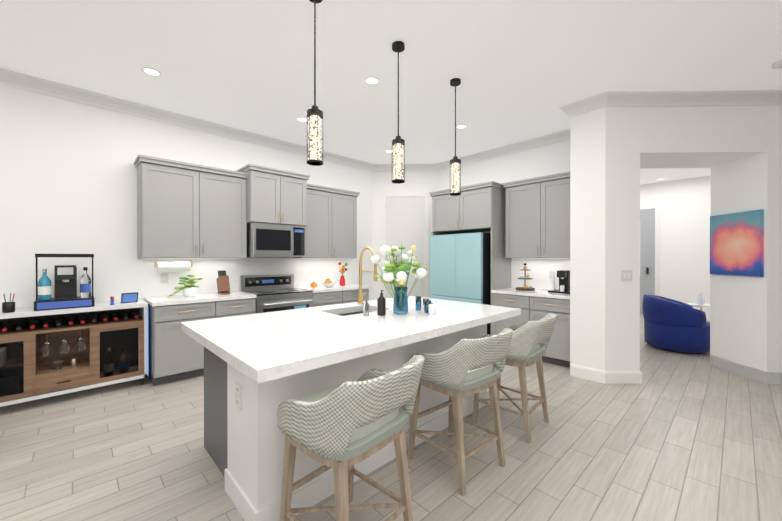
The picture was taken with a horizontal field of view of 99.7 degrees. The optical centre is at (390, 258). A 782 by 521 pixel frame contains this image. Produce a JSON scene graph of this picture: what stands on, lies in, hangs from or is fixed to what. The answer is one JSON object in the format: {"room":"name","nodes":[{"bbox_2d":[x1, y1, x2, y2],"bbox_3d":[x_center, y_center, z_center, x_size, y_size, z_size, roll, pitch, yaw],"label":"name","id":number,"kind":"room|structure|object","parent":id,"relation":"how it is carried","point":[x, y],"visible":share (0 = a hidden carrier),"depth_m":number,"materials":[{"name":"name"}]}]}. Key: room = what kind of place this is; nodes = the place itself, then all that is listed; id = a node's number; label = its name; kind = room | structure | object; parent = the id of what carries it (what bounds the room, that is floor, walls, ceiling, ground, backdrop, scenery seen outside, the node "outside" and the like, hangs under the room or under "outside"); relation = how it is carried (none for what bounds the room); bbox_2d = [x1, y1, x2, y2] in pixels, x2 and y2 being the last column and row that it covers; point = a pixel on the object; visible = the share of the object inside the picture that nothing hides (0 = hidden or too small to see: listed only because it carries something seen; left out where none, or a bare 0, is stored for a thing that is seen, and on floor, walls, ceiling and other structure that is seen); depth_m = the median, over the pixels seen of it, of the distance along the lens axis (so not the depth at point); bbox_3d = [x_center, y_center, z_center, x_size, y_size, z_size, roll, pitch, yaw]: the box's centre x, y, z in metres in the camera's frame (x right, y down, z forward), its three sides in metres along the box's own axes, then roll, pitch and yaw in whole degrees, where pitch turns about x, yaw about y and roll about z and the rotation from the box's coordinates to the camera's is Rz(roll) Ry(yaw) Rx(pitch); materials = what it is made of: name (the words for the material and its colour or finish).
{"room":"kitchen","nodes":[
{"label":"kitchen","id":0,"kind":"room"},
{"bbox_2d":[0,84,371,308],"bbox_3d":[-3.078,-0.214,3.963,9.450,3.200,0.150,0,0,-44],"label":"wall","id":1,"kind":"structure","parent":0,"point":[68,177],"depth_m":3.70,"materials":[{"name":"white paint"}]},
{"bbox_2d":[161,274,167,282],"bbox_3d":[-2.817,0.245,4.103,0.080,0.120,0.006,0,0,-44],"label":"outlet","id":2,"kind":"object","parent":1,"relation":"attached to","point":[164,278],"visible":1,"depth_m":4.10,"materials":[{"name":"white plastic"}]},
{"bbox_2d":[134,158,249,257],"bbox_3d":[-2.473,-0.560,4.175,1.140,1.110,0.366,0,0,-44],"label":"upper cabinet","id":3,"kind":"object","parent":1,"relation":"attached to","point":[185,210],"depth_m":3.97,"materials":[{"name":"grey paint"}]},
{"bbox_2d":[154,259,192,271],"bbox_3d":[-2.679,0.079,4.074,0.392,0.160,0.116,0,0,-44],"label":"paper towel","id":4,"kind":"object","parent":3,"relation":"attached to","point":[171,266],"visible":0.96,"depth_m":4.03,"materials":[{"name":"white paper"}]},
{"bbox_2d":[238,166,309,225],"bbox_3d":[-1.718,-0.852,4.809,0.830,0.730,0.486,0,0,-44],"label":"upper cabinet","id":5,"kind":"object","parent":1,"relation":"attached to","point":[279,197],"depth_m":4.59,"materials":[{"name":"grey paint"}]},
{"bbox_2d":[247,223,304,257],"bbox_3d":[-1.711,-0.250,4.804,0.790,0.466,0.505,0,0,-44],"label":"microwave","id":6,"kind":"object","parent":5,"relation":"attached to","point":[264,240],"visible":0.96,"depth_m":4.60,"materials":[{"name":"silver metal"}]},
{"bbox_2d":[303,186,357,257],"bbox_3d":[-1.085,-0.564,5.494,1.030,1.110,0.366,0,0,-44],"label":"upper cabinet","id":7,"kind":"object","parent":1,"relation":"attached to","point":[331,232],"depth_m":5.36,"materials":[{"name":"grey paint"}]},
{"bbox_2d":[0,314,781,520],"bbox_3d":[2.176,1.448,3.340,16.200,0.120,14.000,0,0,-44],"label":"floor","id":8,"kind":"structure","parent":0,"point":[674,436],"depth_m":2.31,"materials":[{"name":"wood"}]},
{"bbox_2d":[0,299,147,406],"bbox_3d":[-3.283,0.937,3.328,1.302,0.898,0.472,0,0,-44],"label":"bar","id":9,"kind":"object","parent":8,"relation":"on","point":[47,353],"visible":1,"depth_m":3.31,"materials":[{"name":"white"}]},
{"bbox_2d":[2,293,14,312],"bbox_3d":[-3.484,0.402,3.006,0.080,0.170,0.080,0,0,-44],"label":"pencil cup","id":10,"kind":"object","parent":9,"relation":"on","point":[8,307],"visible":1,"depth_m":2.98,"materials":[{"name":"black metal"}]},
{"bbox_2d":[34,254,94,310],"bbox_3d":[-3.283,0.218,3.331,0.420,0.535,0.345,0,0,-44],"label":"coffee station","id":11,"kind":"object","parent":9,"relation":"on","point":[65,287],"visible":1,"depth_m":3.26,"materials":[{"name":"black metal"}]},
{"bbox_2d":[38,269,50,300],"bbox_3d":[-3.341,0.248,3.182,0.089,0.302,0.089,0,0,31],"label":"liquor bottle","id":12,"kind":"object","parent":11,"relation":"on","point":[44,287],"depth_m":3.16,"materials":[{"name":"teal glass"}]},
{"bbox_2d":[80,267,90,297],"bbox_3d":[-3.132,0.243,3.382,0.083,0.312,0.083,0,0,31],"label":"liquor bottle","id":13,"kind":"object","parent":11,"relation":"on","point":[85,281],"depth_m":3.36,"materials":[{"name":"clear"}]},
{"bbox_2d":[110,296,114,304],"bbox_3d":[-2.934,0.440,3.473,0.038,0.092,0.040,0,0,-44],"label":"figurine","id":14,"kind":"object","parent":9,"relation":"on","point":[112,300],"visible":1,"depth_m":3.46,"materials":[{"name":"blue"}]},
{"bbox_2d":[121,292,137,302],"bbox_3d":[-2.895,0.431,3.653,0.154,0.110,0.094,0,0,-44],"label":"frame","id":15,"kind":"object","parent":9,"relation":"on","point":[129,297],"visible":1,"depth_m":3.63,"materials":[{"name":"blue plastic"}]},
{"bbox_2d":[148,300,223,385],"bbox_3d":[-2.501,0.945,3.981,0.666,0.878,0.616,0,0,-44],"label":"base cabinet","id":16,"kind":"object","parent":8,"relation":"on","point":[175,353],"depth_m":3.69,"materials":[{"name":"grey wood"}]},
{"bbox_2d":[144,292,255,307],"bbox_3d":[-2.353,0.485,4.110,1.100,0.040,0.631,0,0,-44],"label":"countertop","id":17,"kind":"structure","parent":16,"relation":"on","point":[157,302],"depth_m":3.93,"materials":[{"name":"white stone"}]},
{"bbox_2d":[167,275,202,297],"bbox_3d":[-2.492,0.329,3.995,0.400,0.269,0.246,0,0,-44],"label":"potted plant","id":18,"kind":"object","parent":17,"relation":"on","point":[188,289],"visible":1,"depth_m":3.98,"materials":[{"name":"green plant"}]},
{"bbox_2d":[216,270,230,294],"bbox_3d":[-2.210,0.312,4.351,0.110,0.311,0.214,0,0,-44],"label":"knife block","id":19,"kind":"object","parent":17,"relation":"on","point":[223,285],"visible":0.98,"depth_m":4.32,"materials":[{"name":"brown wood"}]},
{"bbox_2d":[224,300,255,316],"bbox_3d":[-2.158,0.944,4.308,0.546,0.878,0.616,0,0,-44],"label":"base cabinet","id":20,"kind":"object","parent":8,"relation":"on","point":[231,307],"depth_m":4.13,"materials":[{"name":"grey wood"}]},
{"bbox_2d":[240,274,312,313],"bbox_3d":[-1.627,0.812,4.741,0.804,1.138,0.718,0,0,-44],"label":"range","id":21,"kind":"object","parent":8,"relation":"on","point":[276,292],"visible":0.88,"depth_m":4.70,"materials":[{"name":"silver metal"}]},
{"bbox_2d":[298,288,347,306],"bbox_3d":[-1.146,0.941,5.270,0.606,0.878,0.616,0,0,-44],"label":"base cabinet","id":22,"kind":"object","parent":8,"relation":"on","point":[319,298],"depth_m":5.04,"materials":[{"name":"grey wood"}]},
{"bbox_2d":[300,284,370,291],"bbox_3d":[-0.962,0.481,5.433,1.100,0.040,0.631,0,0,-44],"label":"countertop","id":23,"kind":"structure","parent":22,"relation":"on","point":[348,287],"depth_m":5.25,"materials":[{"name":"white stone"}]},
{"bbox_2d":[310,281,316,287],"bbox_3d":[-1.215,0.407,5.191,0.110,0.104,0.110,0,0,-44],"label":"pumpkin","id":24,"kind":"object","parent":23,"relation":"on","point":[313,284],"visible":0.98,"depth_m":5.16,"materials":[{"name":"orange"}]},
{"bbox_2d":[322,278,335,286],"bbox_3d":[-1.012,0.384,5.355,0.250,0.150,0.246,0,0,-44],"label":"fruit bowl","id":25,"kind":"object","parent":23,"relation":"on","point":[328,282],"visible":1,"depth_m":5.30,"materials":[{"name":"white ceramic"}]},
{"bbox_2d":[337,262,347,285],"bbox_3d":[-0.815,0.258,5.590,0.147,0.402,0.162,0,0,-44],"label":"vase","id":26,"kind":"object","parent":23,"relation":"on","point":[342,270],"visible":1,"depth_m":5.57,"materials":[{"name":"red glass"}]},
{"bbox_2d":[196,324,488,520],"bbox_3d":[-0.242,0.948,2.796,2.220,0.878,1.094,0,0,-44],"label":"kitchen island","id":27,"kind":"object","parent":8,"relation":"on","point":[243,437],"depth_m":1.90,"materials":[{"name":"grey paint"}]},
{"bbox_2d":[181,296,520,383],"bbox_3d":[-0.161,0.483,2.682,2.390,0.054,1.390,0,0,-44],"label":"island countertop","id":28,"kind":"structure","parent":27,"relation":"on","point":[264,347],"depth_m":2.07,"materials":[{"name":"white stone"}]},
{"bbox_2d":[337,308,372,315],"bbox_3d":[-0.313,0.613,2.930,0.554,0.232,0.384,0,0,-44],"label":"sink","id":29,"kind":"object","parent":28,"relation":"in","point":[358,309],"depth_m":3.10,"materials":[{"name":"silver metal"}]},
{"bbox_2d":[363,299,368,315],"bbox_3d":[-0.197,0.388,2.625,0.050,0.130,0.050,0,0,31],"label":"soap bottle","id":30,"kind":"object","parent":28,"relation":"on","point":[366,305],"depth_m":2.60,"materials":[{"name":"clear plastic"}]},
{"bbox_2d":[357,247,377,303],"bbox_3d":[-0.224,0.166,3.265,0.111,0.570,0.264,0,0,-44],"label":"faucet","id":31,"kind":"object","parent":28,"relation":"on","point":[360,296],"visible":0.92,"depth_m":3.30,"materials":[{"name":"gold metal"}]},
{"bbox_2d":[377,290,385,315],"bbox_3d":[-0.076,0.352,2.658,0.066,0.202,0.066,0,0,-29],"label":"soap bottle","id":32,"kind":"object","parent":28,"relation":"on","point":[381,305],"depth_m":2.63,"materials":[{"name":"black plastic"}]},
{"bbox_2d":[371,244,426,313],"bbox_3d":[0.069,0.168,2.772,0.530,0.570,0.428,0,0,-44],"label":"flower vase","id":33,"kind":"object","parent":28,"relation":"on","point":[400,269],"visible":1,"depth_m":2.70,"materials":[{"name":"blue glass"}]},
{"bbox_2d":[416,296,420,309],"bbox_3d":[0.242,0.392,2.905,0.050,0.120,0.050,0,0,31],"label":"glass jar","id":34,"kind":"object","parent":28,"relation":"on","point":[418,298],"depth_m":2.88,"materials":[{"name":"blue glass"}]},
{"bbox_2d":[423,299,430,312],"bbox_3d":[0.309,0.403,2.776,0.058,0.100,0.058,0,0,31],"label":"glass jar","id":35,"kind":"object","parent":28,"relation":"on","point":[425,301],"depth_m":2.77,"materials":[{"name":"blue"}]},
{"bbox_2d":[426,302,435,314],"bbox_3d":[0.336,0.413,2.690,0.058,0.080,0.058,0,0,31],"label":"glass jar","id":36,"kind":"object","parent":28,"relation":"on","point":[429,307],"depth_m":2.67,"materials":[{"name":"white"}]},
{"bbox_2d":[277,355,424,520],"bbox_3d":[-0.180,0.932,1.565,0.590,0.924,0.549,0,0,40],"label":"stool","id":37,"kind":"object","parent":8,"relation":"on","point":[343,429],"visible":1,"depth_m":1.39,"materials":[{"name":"fabric"}]},
{"bbox_2d":[348,288,368,302],"bbox_3d":[-0.802,0.940,5.596,0.606,0.878,0.616,0,0,-44],"label":"base cabinet","id":38,"kind":"object","parent":8,"relation":"on","point":[352,296],"depth_m":5.40,"materials":[{"name":"grey wood"}]},
{"bbox_2d":[430,232,490,334],"bbox_3d":[1.247,0.487,5.475,0.700,1.763,0.980,0,0,-44],"label":"fridge","id":39,"kind":"object","parent":8,"relation":"on","point":[460,267],"visible":0.62,"depth_m":5.12,"materials":[{"name":"blue glass"}]},
{"bbox_2d":[408,328,512,495],"bbox_3d":[0.467,0.929,2.228,0.549,0.924,0.590,0,0,-40],"label":"stool","id":40,"kind":"object","parent":8,"relation":"on","point":[458,371],"visible":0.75,"depth_m":2.04,"materials":[{"name":"wicker"}]},
{"bbox_2d":[472,313,557,442],"bbox_3d":[1.045,0.928,2.777,0.590,0.924,0.549,0,0,42],"label":"stool","id":41,"kind":"object","parent":8,"relation":"on","point":[529,342],"visible":0.71,"depth_m":2.54,"materials":[{"name":"fabric"}]},
{"bbox_2d":[491,287,569,367],"bbox_3d":[2.097,0.922,4.682,0.655,0.918,1.127,0,0,-44],"label":"base cabinet","id":42,"kind":"object","parent":8,"relation":"on","point":[536,304],"visible":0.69,"depth_m":4.36,"materials":[{"name":"grey wood"}]},
{"bbox_2d":[515,263,534,290],"bbox_3d":[1.982,0.261,4.876,0.270,0.400,0.270,0,0,-44],"label":"tiered tray","id":43,"kind":"object","parent":42,"relation":"on","point":[525,287],"visible":1,"depth_m":4.82,"materials":[{"name":"brown wood"}]},
{"bbox_2d":[548,270,569,293],"bbox_3d":[2.379,0.312,4.523,0.290,0.300,0.340,0,0,-44],"label":"coffee machine","id":44,"kind":"object","parent":42,"relation":"on","point":[561,281],"visible":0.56,"depth_m":4.48,"materials":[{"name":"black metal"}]},
{"bbox_2d":[642,294,709,353],"bbox_3d":[4.405,0.981,5.088,0.869,0.798,0.844,0,0,-44],"label":"chair","id":45,"kind":"object","parent":8,"relation":"on","point":[671,325],"visible":0.98,"depth_m":4.80,"materials":[{"name":"blue fabric"}]},
{"bbox_2d":[686,293,709,310],"bbox_3d":[5.144,0.970,5.470,0.400,0.818,0.400,0,0,-44],"label":"side table","id":46,"kind":"object","parent":8,"relation":"on","point":[700,301],"visible":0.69,"depth_m":5.41,"materials":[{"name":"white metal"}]},
{"bbox_2d":[0,0,781,184],"bbox_3d":[2.176,-1.872,3.329,16.200,0.120,14.000,0,0,-44],"label":"ceiling","id":47,"kind":"structure","parent":0,"point":[522,70],"depth_m":2.98,"materials":[{"name":"white paint"}]},
{"bbox_2d":[142,67,160,75],"bbox_3d":[-2.314,-1.808,3.190,0.146,0.006,0.154,0,0,-44],"label":"recessed light","id":48,"kind":"object","parent":47,"relation":"in","point":[150,71],"depth_m":3.19,"materials":[{"name":"white"}]},
{"bbox_2d":[296,117,307,121],"bbox_3d":[-1.160,-1.812,4.292,0.146,0.006,0.149,0,0,-44],"label":"recessed light","id":49,"kind":"object","parent":47,"relation":"in","point":[301,119],"depth_m":4.29,"materials":[{"name":"white"}]},
{"bbox_2d":[307,0,322,165],"bbox_3d":[-0.518,-1.228,2.247,0.112,1.160,0.112,0,0,-44],"label":"pendant light","id":50,"kind":"object","parent":47,"relation":"hanging from","point":[314,114],"visible":1,"depth_m":2.22,"materials":[{"name":"glass"}]},
{"bbox_2d":[365,76,378,84],"bbox_3d":[-0.191,-1.809,3.347,0.150,0.006,0.150,0,0,-44],"label":"recessed light","id":51,"kind":"object","parent":47,"relation":"in","point":[372,80],"depth_m":3.35,"materials":[{"name":"white plastic"}]},
{"bbox_2d":[392,41,404,183],"bbox_3d":[0.062,-1.230,2.798,0.112,1.160,0.112,0,0,-44],"label":"pendant light","id":52,"kind":"object","parent":47,"relation":"hanging from","point":[398,142],"visible":1,"depth_m":2.77,"materials":[{"name":"glass"}]},
{"bbox_2d":[450,78,460,195],"bbox_3d":[0.656,-1.232,3.363,0.112,1.160,0.112,0,0,-44],"label":"pendant light","id":53,"kind":"object","parent":47,"relation":"hanging from","point":[455,162],"visible":1,"depth_m":3.34,"materials":[{"name":"black metal"}]},
{"bbox_2d":[456,124,466,128],"bbox_3d":[0.965,-1.813,4.525,0.147,0.006,0.146,0,0,-44],"label":"recessed light","id":54,"kind":"object","parent":47,"relation":"in","point":[461,126],"depth_m":4.52,"materials":[{"name":"white"}]},
{"bbox_2d":[772,59,781,68],"bbox_3d":[3.597,-1.791,3.025,0.140,0.040,0.140,0,0,-44],"label":"smoke detector","id":55,"kind":"object","parent":47,"relation":"attached to","point":[777,64],"visible":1,"depth_m":3.03,"materials":[{"name":"white plastic"}]},
{"bbox_2d":[372,171,437,299],"bbox_3d":[0.274,-0.222,6.424,0.900,3.200,0.900,0,0,-44],"label":"wall","id":56,"kind":"structure","parent":0,"point":[402,213],"depth_m":6.41,"materials":[{"name":"white paint"}]},
{"bbox_2d":[438,140,569,289],"bbox_3d":[1.564,-0.220,5.829,0.150,3.200,3.540,0,0,-44],"label":"wall","id":57,"kind":"structure","parent":0,"point":[550,159],"depth_m":5.14,"materials":[{"name":"white paint"}]},
{"bbox_2d":[430,183,504,234],"bbox_3d":[1.325,-0.790,5.517,0.616,0.660,1.140,0,0,-44],"label":"upper cabinet","id":58,"kind":"object","parent":57,"relation":"attached to","point":[480,208],"depth_m":5.18,"materials":[{"name":"grey paint"}]},
{"bbox_2d":[505,171,569,258],"bbox_3d":[2.227,-0.562,4.751,0.366,1.110,1.054,0,0,-44],"label":"upper cabinet","id":59,"kind":"object","parent":57,"relation":"attached to","point":[529,218],"depth_m":4.64,"materials":[{"name":"grey paint"}]},
{"bbox_2d":[549,271,554,278],"bbox_3d":[2.375,0.243,4.864,0.006,0.120,0.080,0,0,-44],"label":"outlet","id":60,"kind":"object","parent":57,"relation":"attached to","point":[551,274],"visible":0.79,"depth_m":4.87,"materials":[{"name":"white plastic"}]},
{"bbox_2d":[570,107,639,370],"bbox_3d":[2.701,-0.214,4.037,0.970,3.200,0.625,0,0,-44],"label":"wall","id":61,"kind":"structure","parent":0,"point":[604,238],"depth_m":3.68,"materials":[{"name":"white paint"}]},
{"bbox_2d":[570,364,603,382],"bbox_3d":[2.251,1.319,3.801,0.016,0.135,0.345,0,0,-44],"label":"baseboard","id":62,"kind":"structure","parent":61,"relation":"attached to","point":[587,373],"depth_m":3.79,"materials":[{"name":"white wood"}]},
{"bbox_2d":[604,371,641,383],"bbox_3d":[2.680,1.319,3.910,0.787,0.135,0.507,0,0,-44],"label":"baseboard","id":63,"kind":"structure","parent":61,"relation":"attached to","point":[616,377],"depth_m":3.66,"materials":[{"name":"white wood"}]},
{"bbox_2d":[640,176,710,314],"bbox_3d":[8.341,-0.220,5.884,0.250,3.200,9.200,0,0,-44],"label":"wall","id":64,"kind":"structure","parent":0,"point":[675,215],"depth_m":7.65,"materials":[{"name":"white paint"}]},
{"bbox_2d":[640,105,767,168],"bbox_3d":[3.470,-1.497,3.987,1.379,0.635,0.672,0,0,1],"label":"wall","id":65,"kind":"structure","parent":0,"point":[693,137],"depth_m":3.66,"materials":[{"name":"white paint"}]},
{"bbox_2d":[0,68,781,171],"bbox_3d":[0.402,-1.745,2.148,11.600,0.124,7.267,0,0,-44],"label":"crown molding","id":66,"kind":"structure","parent":65,"relation":"attached to","point":[14,79],"depth_m":3.73,"materials":[{"name":"white"}]},
{"bbox_2d":[710,105,781,383],"bbox_3d":[5.615,-0.214,3.936,2.913,3.200,0.670,0,0,1],"label":"wall","id":67,"kind":"structure","parent":0,"point":[746,320],"depth_m":3.77,"materials":[{"name":"white paint"}]},
{"bbox_2d":[710,209,763,276],"bbox_3d":[4.137,-0.174,3.971,0.035,0.750,0.600,0,0,1],"label":"painting","id":68,"kind":"object","parent":67,"relation":"attached to","point":[736,244],"visible":1,"depth_m":3.91,"materials":[{"name":"fabric"}]},
{"bbox_2d":[710,355,767,383],"bbox_3d":[4.163,1.318,3.980,0.481,0.135,0.470,0,0,-44],"label":"baseboard","id":69,"kind":"structure","parent":67,"relation":"attached to","point":[725,361],"depth_m":3.92,"materials":[{"name":"white"}]}
]}

